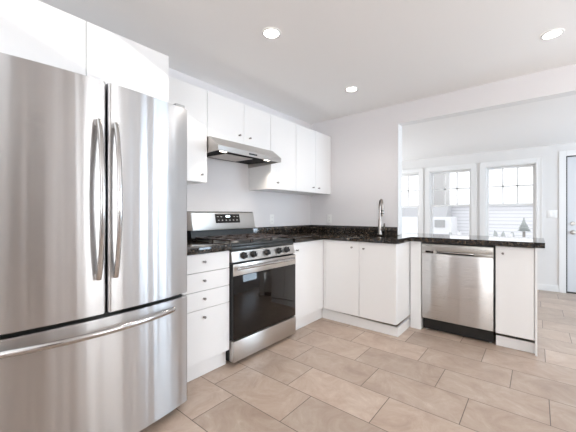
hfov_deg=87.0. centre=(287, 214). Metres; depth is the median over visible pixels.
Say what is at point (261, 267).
gas range
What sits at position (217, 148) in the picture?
range hood
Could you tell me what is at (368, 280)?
base cabinet
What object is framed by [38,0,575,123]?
ceiling
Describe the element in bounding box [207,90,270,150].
upper cabinet
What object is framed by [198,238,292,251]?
cooktop
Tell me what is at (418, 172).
window
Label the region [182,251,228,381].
base cabinet
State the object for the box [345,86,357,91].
recessed light
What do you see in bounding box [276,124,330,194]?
upper cabinet
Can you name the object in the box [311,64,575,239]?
wall
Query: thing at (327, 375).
floor
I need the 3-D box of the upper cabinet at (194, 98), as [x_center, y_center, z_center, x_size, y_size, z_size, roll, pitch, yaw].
[-0.922,-0.635,2.386,0.344,0.755,0.467,0,0,39]
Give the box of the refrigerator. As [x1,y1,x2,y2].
[0,52,186,431]
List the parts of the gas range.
knob, knob, oven door, control panel, storage drawer, handle, knob, knob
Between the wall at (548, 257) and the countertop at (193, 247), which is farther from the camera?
the wall at (548, 257)
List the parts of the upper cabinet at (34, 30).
door, door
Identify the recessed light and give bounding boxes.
[262,27,280,38]
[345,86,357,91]
[540,28,564,39]
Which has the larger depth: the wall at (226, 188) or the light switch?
the light switch
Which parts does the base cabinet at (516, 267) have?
panel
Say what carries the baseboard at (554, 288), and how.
attached to the wall at (548, 257)
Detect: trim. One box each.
[398,90,575,125]
[398,124,401,233]
[559,149,575,292]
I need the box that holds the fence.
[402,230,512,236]
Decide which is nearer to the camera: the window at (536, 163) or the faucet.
the faucet
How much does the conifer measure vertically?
1.507 m
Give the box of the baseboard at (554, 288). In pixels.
[537,283,558,291]
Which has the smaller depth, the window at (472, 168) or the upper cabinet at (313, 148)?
the upper cabinet at (313, 148)
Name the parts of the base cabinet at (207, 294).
drawer, drawer, drawer, drawer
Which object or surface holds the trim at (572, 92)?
attached to the wall at (364, 145)
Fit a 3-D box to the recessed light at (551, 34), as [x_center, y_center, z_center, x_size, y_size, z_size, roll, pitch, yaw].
[1.812,-1.233,2.082,0.128,0.006,0.128,0,0,39]
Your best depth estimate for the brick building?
11.44 m
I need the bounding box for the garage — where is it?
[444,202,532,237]
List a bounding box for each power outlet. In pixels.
[270,215,273,223]
[327,214,331,222]
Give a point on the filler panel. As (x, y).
(416, 319)
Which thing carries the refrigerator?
on the floor
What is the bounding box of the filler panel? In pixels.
[410,241,423,329]
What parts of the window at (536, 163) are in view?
sash, sash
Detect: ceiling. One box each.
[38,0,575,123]
[402,95,575,160]
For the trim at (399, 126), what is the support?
attached to the wall at (364, 145)
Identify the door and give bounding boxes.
[567,156,575,291]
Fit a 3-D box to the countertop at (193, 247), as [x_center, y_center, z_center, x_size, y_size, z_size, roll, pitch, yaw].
[-0.812,0.207,2.296,0.630,0.124,0.466,0,0,39]
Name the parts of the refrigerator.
door, handle, freezer drawer, handle, handle, door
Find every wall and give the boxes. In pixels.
[169,68,310,240]
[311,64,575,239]
[402,142,575,285]
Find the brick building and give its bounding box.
[434,173,449,204]
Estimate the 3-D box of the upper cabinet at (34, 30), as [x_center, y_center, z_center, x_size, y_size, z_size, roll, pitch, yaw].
[-1.277,-0.834,1.770,0.576,0.359,0.918,0,0,39]
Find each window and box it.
[402,168,422,232]
[425,163,476,234]
[480,157,543,248]
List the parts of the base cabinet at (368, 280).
door, door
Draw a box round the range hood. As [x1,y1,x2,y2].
[207,136,280,167]
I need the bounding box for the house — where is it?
[402,207,456,234]
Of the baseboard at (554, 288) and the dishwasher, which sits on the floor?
the dishwasher
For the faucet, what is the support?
on the countertop at (298, 233)
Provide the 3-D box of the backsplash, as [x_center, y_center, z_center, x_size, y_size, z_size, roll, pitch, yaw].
[0.406,0.185,3.341,1.188,0.080,1.156,0,0,39]
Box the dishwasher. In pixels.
[422,242,495,342]
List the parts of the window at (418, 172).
sash, sash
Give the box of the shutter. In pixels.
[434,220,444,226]
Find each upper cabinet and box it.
[0,0,168,102]
[169,76,206,184]
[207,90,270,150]
[249,114,295,191]
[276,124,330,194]
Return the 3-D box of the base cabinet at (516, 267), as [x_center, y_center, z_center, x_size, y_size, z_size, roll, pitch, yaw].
[2.075,0.708,2.745,0.280,0.874,0.595,0,0,39]
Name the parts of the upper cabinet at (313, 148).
door, door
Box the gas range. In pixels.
[187,211,295,362]
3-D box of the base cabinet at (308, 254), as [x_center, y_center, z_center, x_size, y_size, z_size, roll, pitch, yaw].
[0.005,0.708,3.292,0.628,0.874,0.572,0,0,39]
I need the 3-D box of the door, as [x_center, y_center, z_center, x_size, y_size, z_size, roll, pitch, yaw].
[4.386,0.147,4.147,0.835,1.958,0.110,0,0,39]
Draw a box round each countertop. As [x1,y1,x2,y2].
[187,240,231,254]
[253,225,544,247]
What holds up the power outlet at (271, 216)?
attached to the wall at (226, 188)
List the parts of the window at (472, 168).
sash, sash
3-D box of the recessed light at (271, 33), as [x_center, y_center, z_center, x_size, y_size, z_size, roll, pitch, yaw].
[-0.113,-1.233,2.070,0.128,0.006,0.128,0,0,39]
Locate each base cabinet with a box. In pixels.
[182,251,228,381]
[292,240,322,329]
[322,239,409,336]
[496,246,536,355]
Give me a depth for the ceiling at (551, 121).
3.77 m
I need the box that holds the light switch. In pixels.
[547,210,557,217]
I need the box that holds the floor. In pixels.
[139,290,575,431]
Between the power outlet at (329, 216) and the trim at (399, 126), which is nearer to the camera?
the trim at (399, 126)
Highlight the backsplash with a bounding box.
[253,225,396,233]
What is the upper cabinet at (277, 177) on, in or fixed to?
attached to the wall at (226, 188)
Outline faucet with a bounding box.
[377,199,384,233]
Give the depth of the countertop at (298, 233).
3.11 m
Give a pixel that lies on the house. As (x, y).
(443, 221)
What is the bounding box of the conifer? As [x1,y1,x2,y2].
[518,218,530,236]
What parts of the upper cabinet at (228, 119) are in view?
door, door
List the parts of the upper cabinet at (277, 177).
door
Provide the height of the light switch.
0.115 m

